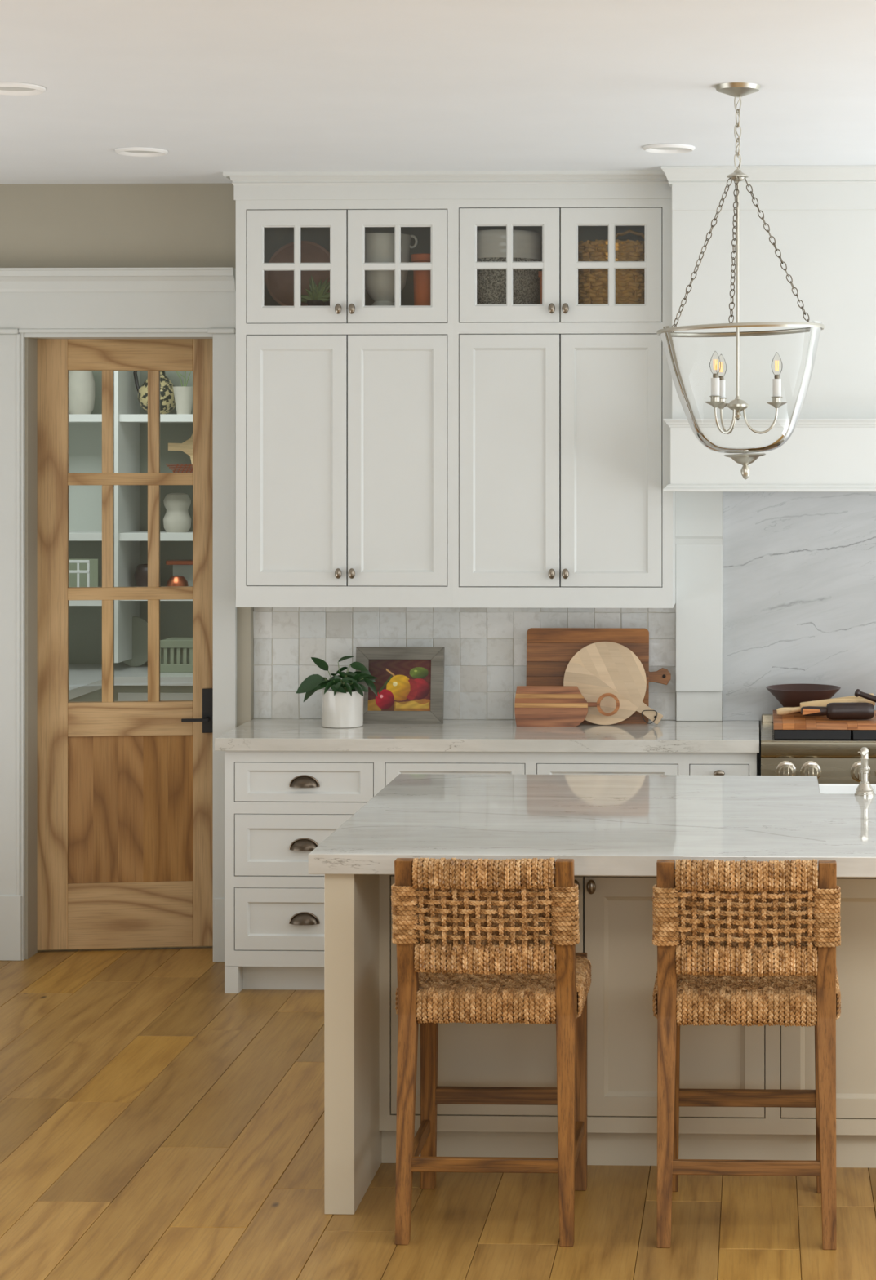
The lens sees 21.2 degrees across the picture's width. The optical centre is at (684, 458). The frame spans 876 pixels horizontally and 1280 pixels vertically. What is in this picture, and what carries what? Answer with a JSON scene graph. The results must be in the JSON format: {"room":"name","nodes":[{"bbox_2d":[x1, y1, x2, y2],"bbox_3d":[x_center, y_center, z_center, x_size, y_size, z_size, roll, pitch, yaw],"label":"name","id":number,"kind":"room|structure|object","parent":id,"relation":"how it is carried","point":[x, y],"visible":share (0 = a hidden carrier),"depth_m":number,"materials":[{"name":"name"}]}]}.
{"room":"kitchen","nodes":[
{"label":"kitchen","id":0,"kind":"room"},
{"bbox_2d":[0,183,253,959],"bbox_3d":[-3.185,0.432,8.899,3.074,2.955,0.120,0,0,2],"label":"wall","id":1,"kind":"structure","parent":0,"point":[87,225],"depth_m":8.81,"materials":[{"name":"beige paint"}]},
{"bbox_2d":[0,333,20,895],"bbox_3d":[-2.630,0.624,8.807,0.203,2.193,0.029,0,0,2],"label":"trim","id":2,"kind":"structure","parent":1,"relation":"attached to","point":[10,344],"depth_m":8.80,"materials":[{"name":"white paint"}]},
{"bbox_2d":[0,894,22,960],"bbox_3d":[-2.877,1.785,8.813,0.710,0.249,0.033,0,0,2],"label":"baseboard","id":3,"kind":"structure","parent":1,"relation":"attached to","point":[11,905],"depth_m":8.79,"materials":[{"name":"white paint"}]},
{"bbox_2d":[18,333,212,959],"bbox_3d":[-2.151,0.714,8.861,0.764,2.393,0.151,0,0,2],"label":"trim","id":4,"kind":"structure","parent":1,"relation":"attached to","point":[34,335],"depth_m":8.80,"materials":[{"name":"white paint"}]},
{"bbox_2d":[0,291,235,328],"bbox_3d":[-2.467,-0.562,8.803,1.529,0.142,0.027,0,0,2],"label":"trim","id":5,"kind":"structure","parent":1,"relation":"attached to","point":[191,309],"depth_m":8.78,"materials":[{"name":"white paint"}]},
{"bbox_2d":[0,267,235,292],"bbox_3d":[-2.468,-0.675,8.779,1.529,0.088,0.075,0,0,2],"label":"trim","id":6,"kind":"structure","parent":1,"relation":"attached to","point":[11,279],"depth_m":8.76,"materials":[{"name":"white paint"}]},
{"bbox_2d":[0,328,235,333],"bbox_3d":[-2.468,-0.482,8.796,1.529,0.019,0.041,0,0,2],"label":"trim","id":7,"kind":"structure","parent":1,"relation":"attached to","point":[211,331],"depth_m":8.78,"materials":[{"name":"white paint"}]},
{"bbox_2d":[37,338,213,950],"bbox_3d":[-2.158,0.715,8.969,0.744,2.370,0.098,0,0,-7],"label":"door","id":8,"kind":"structure","parent":1,"relation":"in","point":[125,788],"depth_m":8.98,"materials":[{"name":"brown wood"}]},
{"bbox_2d":[213,897,224,962],"bbox_3d":[-1.745,1.788,8.778,0.084,0.244,0.033,0,0,2],"label":"baseboard","id":9,"kind":"structure","parent":1,"relation":"attached to","point":[218,903],"depth_m":8.76,"materials":[{"name":"white paint"}]},
{"bbox_2d":[212,333,236,911],"bbox_3d":[-1.747,0.624,8.782,0.088,2.193,0.025,0,0,2],"label":"trim","id":10,"kind":"structure","parent":1,"relation":"attached to","point":[224,345],"depth_m":8.77,"materials":[{"name":"white paint"}]},
{"bbox_2d":[69,370,192,664],"bbox_3d":[-2.547,0.510,11.216,1.704,2.800,0.100,0,0,2],"label":"wall","id":11,"kind":"structure","parent":0,"point":[175,616],"depth_m":11.17,"materials":[{"name":"paint"}]},
{"bbox_2d":[69,370,192,662],"bbox_3d":[-2.554,0.058,10.924,1.689,1.795,0.477,0,0,2],"label":"pantry shelving","id":12,"kind":"object","parent":11,"relation":"attached to","point":[85,430],"visible":0.33,"depth_m":10.96,"materials":[{"name":"white paint"}]},
{"bbox_2d":[69,370,95,414],"bbox_3d":[-2.872,-0.336,10.986,0.136,0.260,0.136,0,0,2],"label":"vase","id":13,"kind":"object","parent":12,"relation":"on","point":[82,383],"visible":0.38,"depth_m":10.93,"materials":[{"name":"paint"}]},
{"bbox_2d":[69,559,97,586],"bbox_3d":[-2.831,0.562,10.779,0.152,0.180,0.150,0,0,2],"label":"picture","id":14,"kind":"object","parent":12,"relation":"on","point":[82,572],"visible":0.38,"depth_m":10.84},
{"bbox_2d":[133,564,160,586],"bbox_3d":[-2.550,0.568,10.976,0.124,0.130,0.124,0,0,2],"label":"crock","id":15,"kind":"object","parent":12,"relation":"on","point":[140,575],"visible":0.36,"depth_m":10.92,"materials":[{"name":"brown ceramic"}]},
{"bbox_2d":[133,370,175,413],"bbox_3d":[-2.501,-0.330,10.974,0.190,0.249,0.190,0,0,-38],"label":"jug","id":16,"kind":"object","parent":12,"relation":"on","point":[167,403],"visible":0.4,"depth_m":10.92,"materials":[{"name":"multicoloured ceramic"}]},
{"bbox_2d":[163,493,191,532],"bbox_3d":[-2.408,0.257,10.971,0.132,0.186,0.132,0,0,2],"label":"vase","id":17,"kind":"object","parent":12,"relation":"on","point":[177,518],"visible":1,"depth_m":10.92,"materials":[{"name":"paint"}]},
{"bbox_2d":[166,575,188,586],"bbox_3d":[-2.397,0.593,10.921,0.110,0.080,0.110,0,0,2],"label":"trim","id":18,"kind":"structure","parent":12,"relation":"on","point":[175,580],"depth_m":10.88,"materials":[{"name":"brown"}]},
{"bbox_2d":[165,560,192,586],"bbox_3d":[-2.375,0.558,10.960,0.150,0.150,0.100,0,0,2],"label":"wooden tray","id":19,"kind":"object","parent":12,"relation":"on","point":[184,568],"visible":0.53,"depth_m":10.99,"materials":[{"name":"wood"}]},
{"bbox_2d":[165,463,192,472],"bbox_3d":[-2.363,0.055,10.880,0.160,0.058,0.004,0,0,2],"label":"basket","id":20,"kind":"object","parent":12,"relation":"on","point":[174,467],"visible":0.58,"depth_m":10.88,"materials":[{"name":"brown"}]},
{"bbox_2d":[168,434,192,463],"bbox_3d":[-2.298,-0.046,11.007,0.324,0.257,0.018,0,0,2],"label":"paddle board","id":21,"kind":"object","parent":12,"relation":"on","point":[186,446],"visible":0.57,"depth_m":11.00,"materials":[{"name":"brown wood"}]},
{"bbox_2d":[173,371,192,413],"bbox_3d":[-2.355,-0.321,10.869,0.104,0.230,0.104,0,0,2],"label":"plant pot","id":22,"kind":"object","parent":12,"relation":"on","point":[183,396],"visible":0.82,"depth_m":10.84,"materials":[{"name":"paint"}]},
{"bbox_2d":[0,945,875,1279],"bbox_3d":[-0.689,1.940,3.548,8.400,0.060,11.049,0,0,2],"label":"floor","id":23,"kind":"structure","parent":0,"point":[157,1122],"depth_m":6.06,"materials":[{"name":"brown wood"}]},
{"bbox_2d":[224,751,379,993],"bbox_3d":[-1.357,1.475,8.529,0.555,0.870,0.596,0,0,2],"label":"base cabinet","id":24,"kind":"object","parent":23,"relation":"on","point":[280,806],"visible":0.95,"depth_m":8.25,"materials":[{"name":"white paint"}]},
{"bbox_2d":[214,718,759,752],"bbox_3d":[-0.695,1.018,8.501,1.935,0.045,0.617,0,0,2],"label":"countertop","id":25,"kind":"structure","parent":24,"relation":"on","point":[255,734],"depth_m":8.22,"materials":[{"name":"white stone"}]},
{"bbox_2d":[296,655,377,728],"bbox_3d":[-1.282,0.865,8.579,0.315,0.260,0.188,0,0,2],"label":"potted plant","id":26,"kind":"object","parent":25,"relation":"on","point":[342,704],"visible":1,"depth_m":8.53,"materials":[{"name":"green plant"}]},
{"bbox_2d":[355,646,444,724],"bbox_3d":[-1.073,0.853,8.695,0.332,0.288,0.055,0,0,2],"label":"framed painting","id":27,"kind":"object","parent":25,"relation":"on","point":[409,684],"visible":0.97,"depth_m":8.69,"materials":[{"name":"grey wood"}]},
{"bbox_2d":[514,685,619,726],"bbox_3d":[-0.438,0.922,8.592,0.390,0.150,0.038,0,0,2],"label":"cutting board","id":28,"kind":"object","parent":25,"relation":"on","point":[534,705],"visible":1,"depth_m":8.59,"materials":[{"name":"brown wood"}]},
{"bbox_2d":[526,627,671,724],"bbox_3d":[-0.325,0.819,8.706,0.544,0.357,0.063,0,0,2],"label":"cutting board","id":29,"kind":"object","parent":25,"relation":"on","point":[549,651],"visible":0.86,"depth_m":8.71,"materials":[{"name":"brown wood"}]},
{"bbox_2d":[563,641,662,724],"bbox_3d":[-0.267,0.841,8.642,0.374,0.310,0.060,0,0,3],"label":"cutting board","id":30,"kind":"object","parent":25,"relation":"on","point":[598,668],"visible":1,"depth_m":8.64,"materials":[{"name":"brown wood"}]},
{"bbox_2d":[675,491,722,721],"bbox_3d":[0.054,0.556,8.743,0.176,0.876,0.099,0,0,2],"label":"pilaster","id":31,"kind":"object","parent":25,"relation":"on","point":[698,514],"visible":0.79,"depth_m":8.72,"materials":[{"name":"white paint"}]},
{"bbox_2d":[379,751,530,791],"bbox_3d":[-0.809,1.475,8.512,0.541,0.870,0.596,0,0,2],"label":"base cabinet","id":32,"kind":"object","parent":23,"relation":"on","point":[392,764],"visible":0.03,"depth_m":8.23,"materials":[{"name":"white paint"}]},
{"bbox_2d":[390,857,591,1246],"bbox_3d":[-0.481,1.438,5.820,0.464,0.943,0.511,0,0,2],"label":"bar stool","id":33,"kind":"object","parent":23,"relation":"on","point":[441,972],"visible":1,"depth_m":5.63,"materials":[{"name":"brown wood"}]},
{"bbox_2d":[324,874,875,1214],"bbox_3d":[0.645,1.478,6.498,3.069,0.864,1.410,0,0,2],"label":"kitchen island","id":34,"kind":"object","parent":23,"relation":"on","point":[615,921],"visible":0.54,"depth_m":6.21,"materials":[{"name":"beige paint"}]},
{"bbox_2d":[308,773,875,877],"bbox_3d":[0.640,1.020,6.506,3.130,0.051,1.475,0,0,2],"label":"island countertop","id":35,"kind":"structure","parent":34,"relation":"on","point":[609,824],"depth_m":6.30,"materials":[{"name":"white stone"}]},
{"bbox_2d":[818,783,875,794],"bbox_3d":[0.829,1.153,7.057,0.864,0.255,0.440,0,0,2],"label":"sink","id":36,"kind":"object","parent":35,"relation":"in","point":[824,788],"visible":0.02,"depth_m":7.27,"materials":[{"name":"white ceramic"}]},
{"bbox_2d":[854,746,875,795],"bbox_3d":[0.532,0.924,6.840,0.060,0.142,0.060,0,0,2],"label":"side spray","id":37,"kind":"object","parent":35,"relation":"on","point":[864,788],"visible":1,"depth_m":6.83,"materials":[{"name":"silver metal"}]},
{"bbox_2d":[530,751,684,775],"bbox_3d":[-0.267,1.475,8.495,0.544,0.870,0.596,0,0,2],"label":"base cabinet","id":38,"kind":"object","parent":23,"relation":"on","point":[541,762],"visible":0.02,"depth_m":8.21,"materials":[{"name":"white paint"}]},
{"bbox_2d":[684,752,756,775],"bbox_3d":[0.134,1.475,8.476,0.259,0.870,0.609,0,0,2],"label":"base cabinet","id":39,"kind":"object","parent":23,"relation":"on","point":[695,763],"visible":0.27,"depth_m":8.20,"materials":[{"name":"white paint"}]},
{"bbox_2d":[651,858,840,1249],"bbox_3d":[0.155,1.438,5.798,0.464,0.943,0.511,0,0,2],"label":"bar stool","id":40,"kind":"object","parent":23,"relation":"on","point":[694,982],"visible":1,"depth_m":5.61,"materials":[{"name":"brown wood"}]},
{"bbox_2d":[760,713,875,783],"bbox_3d":[0.876,1.387,8.415,1.200,0.846,0.660,0,0,2],"label":"range","id":41,"kind":"object","parent":23,"relation":"on","point":[833,756],"visible":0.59,"depth_m":8.16,"materials":[{"name":"silver metal"}]},
{"bbox_2d":[760,720,875,742],"bbox_3d":[0.877,0.998,8.446,1.200,0.006,0.598,0,0,2],"label":"cooktop","id":42,"kind":"object","parent":41,"relation":"in","point":[768,734],"depth_m":8.20,"materials":[{"name":"black metal"}]},
{"bbox_2d":[773,710,875,729],"bbox_3d":[0.631,0.952,8.419,0.620,0.022,0.440,0,0,2],"label":"cutting board","id":43,"kind":"object","parent":41,"relation":"on","point":[793,721],"visible":0.62,"depth_m":8.21,"materials":[{"name":"brown wood"}]},
{"bbox_2d":[765,684,840,712],"bbox_3d":[0.440,0.896,8.595,0.277,0.090,0.277,0,0,2],"label":"wooden bowl","id":44,"kind":"object","parent":43,"relation":"on","point":[788,695],"visible":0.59,"depth_m":8.52,"materials":[{"name":"brown wood"}]},
{"bbox_2d":[776,693,875,715],"bbox_3d":[0.554,0.893,8.402,0.445,0.078,0.048,0,0,-5],"label":"rolling pin","id":45,"kind":"object","parent":43,"relation":"on","point":[822,703],"visible":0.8,"depth_m":8.38,"materials":[{"name":"brown wood"}]},
{"bbox_2d":[800,702,874,719],"bbox_3d":[0.549,0.909,8.314,0.264,0.062,0.062,0,0,-1],"label":"rolling pin","id":46,"kind":"object","parent":43,"relation":"on","point":[858,710],"visible":1,"depth_m":8.29,"materials":[{"name":"brown wood"}]},
{"bbox_2d":[854,688,875,702],"bbox_3d":[0.698,0.872,8.342,0.175,0.078,0.029,0,0,12],"label":"wooden stick","id":47,"kind":"object","parent":43,"relation":"on","point":[857,693],"visible":1,"depth_m":8.34,"materials":[{"name":"brown wood"}]},
{"bbox_2d":[0,0,875,184],"bbox_3d":[-0.692,-1.095,3.451,8.400,0.100,10.855,0,0,2],"label":"ceiling","id":48,"kind":"structure","parent":0,"point":[220,86],"depth_m":6.48,"materials":[{"name":"paint"}]},
{"bbox_2d":[0,82,45,95],"bbox_3d":[-1.891,-1.039,6.512,0.176,0.011,0.176,0,0,2],"label":"recessed light","id":49,"kind":"object","parent":48,"relation":"in","point":[6,88],"visible":1,"depth_m":6.53,"materials":[{"name":"white paint"}]},
{"bbox_2d":[115,146,168,156],"bbox_3d":[-1.845,-1.039,7.851,0.176,0.011,0.176,0,0,2],"label":"recessed light","id":50,"kind":"object","parent":48,"relation":"in","point":[131,151],"visible":1,"depth_m":7.86,"materials":[{"name":"white paint"}]},
{"bbox_2d":[642,143,694,153],"bbox_3d":[-0.054,-1.039,7.768,0.176,0.011,0.176,0,0,2],"label":"recessed light","id":51,"kind":"object","parent":48,"relation":"in","point":[661,148],"visible":1,"depth_m":7.78,"materials":[{"name":"white paint"}]},
{"bbox_2d":[656,82,824,479],"bbox_3d":[0.156,-0.492,6.498,0.472,1.105,0.473,0,0,-1],"label":"pendant lantern","id":52,"kind":"object","parent":48,"relation":"hanging from","point":[736,90],"visible":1,"depth_m":6.46,"materials":[{"name":"silver metal"}]},
{"bbox_2d":[712,373,717,377],"bbox_3d":[0.084,-0.228,6.409,0.015,0.012,0.015,0,0,2],"label":"bulb socket","id":53,"kind":"object","parent":52,"relation":"attached to","point":[714,375],"depth_m":6.40,"materials":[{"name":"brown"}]},
{"bbox_2d":[773,374,779,378],"bbox_3d":[0.258,-0.228,6.487,0.015,0.012,0.015,0,0,2],"label":"bulb socket","id":54,"kind":"object","parent":52,"relation":"attached to","point":[776,376],"depth_m":6.48,"materials":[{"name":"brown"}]},
{"bbox_2d":[288,718,760,775],"bbox_3d":[0.955,0.432,8.835,5.446,2.955,0.138,0,0,2],"label":"wall","id":55,"kind":"structure","parent":0,"point":[758,754],"depth_m":8.79,"materials":[{"name":"white paint"}]},
{"bbox_2d":[235,199,453,607],"bbox_3d":[-1.245,-0.213,8.637,0.802,1.519,0.366,0,0,2],"label":"upper cabinet","id":56,"kind":"object","parent":55,"relation":"attached to","point":[344,406],"visible":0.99,"depth_m":8.49,"materials":[{"name":"white paint"}]},
{"bbox_2d":[265,240,329,306],"bbox_3d":[-1.445,-0.689,8.736,0.272,0.266,0.109,0,0,2],"label":"plate","id":57,"kind":"object","parent":56,"relation":"on","point":[279,284],"visible":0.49,"depth_m":8.76,"materials":[{"name":"brown ceramic"}]},
{"bbox_2d":[247,309,347,324],"bbox_3d":[-1.244,-0.519,8.657,0.766,0.055,0.307,0,0,2],"label":"rail","id":58,"kind":"object","parent":56,"relation":"attached to","point":[254,316],"depth_m":8.49,"materials":[{"name":"white wood"}]},
{"bbox_2d":[293,275,329,306],"bbox_3d":[-1.368,-0.612,8.559,0.198,0.130,0.088,0,0,23],"label":"aloe plant","id":59,"kind":"object","parent":56,"relation":"on","point":[318,295],"visible":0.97,"depth_m":8.55,"materials":[{"name":"green plant"}]},
{"bbox_2d":[364,232,417,306],"bbox_3d":[-1.123,-0.691,8.639,0.200,0.288,0.200,0,0,-43],"label":"urn","id":60,"kind":"object","parent":56,"relation":"on","point":[379,246],"visible":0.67,"depth_m":8.56,"materials":[{"name":"white ceramic"}]},
{"bbox_2d":[410,253,430,306],"bbox_3d":[-0.964,-0.651,8.575,0.106,0.208,0.106,0,0,2],"label":"terracotta pot","id":61,"kind":"object","parent":56,"relation":"on","point":[421,278],"visible":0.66,"depth_m":8.54,"materials":[{"name":"orange ceramic"}]},
{"bbox_2d":[222,170,671,208],"bbox_3d":[-0.860,-0.999,8.613,1.642,0.102,0.396,0,0,2],"label":"crown molding","id":62,"kind":"structure","parent":56,"relation":"attached to","point":[491,184],"depth_m":8.45,"materials":[{"name":"white paint"}]},
{"bbox_2d":[253,603,675,719],"bbox_3d":[-0.841,0.740,8.815,1.617,0.511,0.015,0,0,2],"label":"tile backsplash","id":63,"kind":"structure","parent":55,"relation":"attached to","point":[485,654],"depth_m":8.81,"materials":[{"name":"tile"}]},
{"bbox_2d":[453,198,675,608],"bbox_3d":[-0.442,-0.213,8.612,0.805,1.519,0.366,0,0,2],"label":"upper cabinet","id":64,"kind":"object","parent":55,"relation":"attached to","point":[562,437],"visible":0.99,"depth_m":8.46,"materials":[{"name":"white paint"}]},
{"bbox_2d":[477,229,542,304],"bbox_3d":[-0.676,-0.693,8.626,0.284,0.293,0.284,0,0,2],"label":"stoneware crock","id":65,"kind":"object","parent":64,"relation":"on","point":[491,244],"visible":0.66,"depth_m":8.51,"materials":[{"name":"white ceramic"}]},
{"bbox_2d":[537,271,542,304],"bbox_3d":[-0.516,-0.618,8.530,0.050,0.142,0.050,0,0,2],"label":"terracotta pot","id":66,"kind":"object","parent":64,"relation":"on","point":[540,273],"visible":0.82,"depth_m":8.52,"materials":[{"name":"orange ceramic"}]},
{"bbox_2d":[577,229,644,304],"bbox_3d":[-0.263,-0.697,8.613,0.304,0.300,0.304,0,0,-4],"label":"woven basket","id":67,"kind":"object","parent":64,"relation":"on","point":[593,284],"visible":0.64,"depth_m":8.49,"materials":[{"name":"wicker"}]},
{"bbox_2d":[661,165,875,492],"bbox_3d":[0.895,-0.463,8.453,1.949,1.163,0.601,0,0,2],"label":"range hood","id":68,"kind":"object","parent":55,"relation":"attached to","point":[821,220],"visible":1,"depth_m":8.29,"materials":[{"name":"white paint"}]},
{"bbox_2d":[722,491,875,720],"bbox_3d":[1.209,0.546,8.747,2.132,0.896,0.021,0,0,2],"label":"backsplash","id":69,"kind":"structure","parent":55,"relation":"attached to","point":[799,568],"depth_m":8.76,"materials":[{"name":"white stone"}]},
{"bbox_3d":[-2.579,1.946,10.191,1.904,0.048,2.150,0,0,2],"label":"floor","id":70,"kind":"structure","parent":0,"visible":0},
{"bbox_2d":[69,664,192,702],"bbox_3d":[-2.581,1.452,10.125,1.694,0.915,2.077,0,0,2],"label":"countertop","id":71,"kind":"structure","parent":70,"relation":"on","point":[131,683],"depth_m":10.55,"materials":[{"name":"white stone"}]},
{"bbox_2d":[122,616,147,666],"bbox_3d":[-2.626,0.875,11.035,0.192,0.240,0.015,0,0,2],"label":"oval platter","id":72,"kind":"object","parent":71,"relation":"on","point":[140,625],"visible":0.45,"depth_m":11.03,"materials":[{"name":"ceramic"}]},
{"bbox_2d":[160,636,192,672],"bbox_3d":[-2.349,0.920,10.847,0.196,0.150,0.225,0,0,2],"label":"crate","id":73,"kind":"object","parent":71,"relation":"on","point":[175,652],"visible":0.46,"depth_m":10.74,"materials":[{"name":"wood"}]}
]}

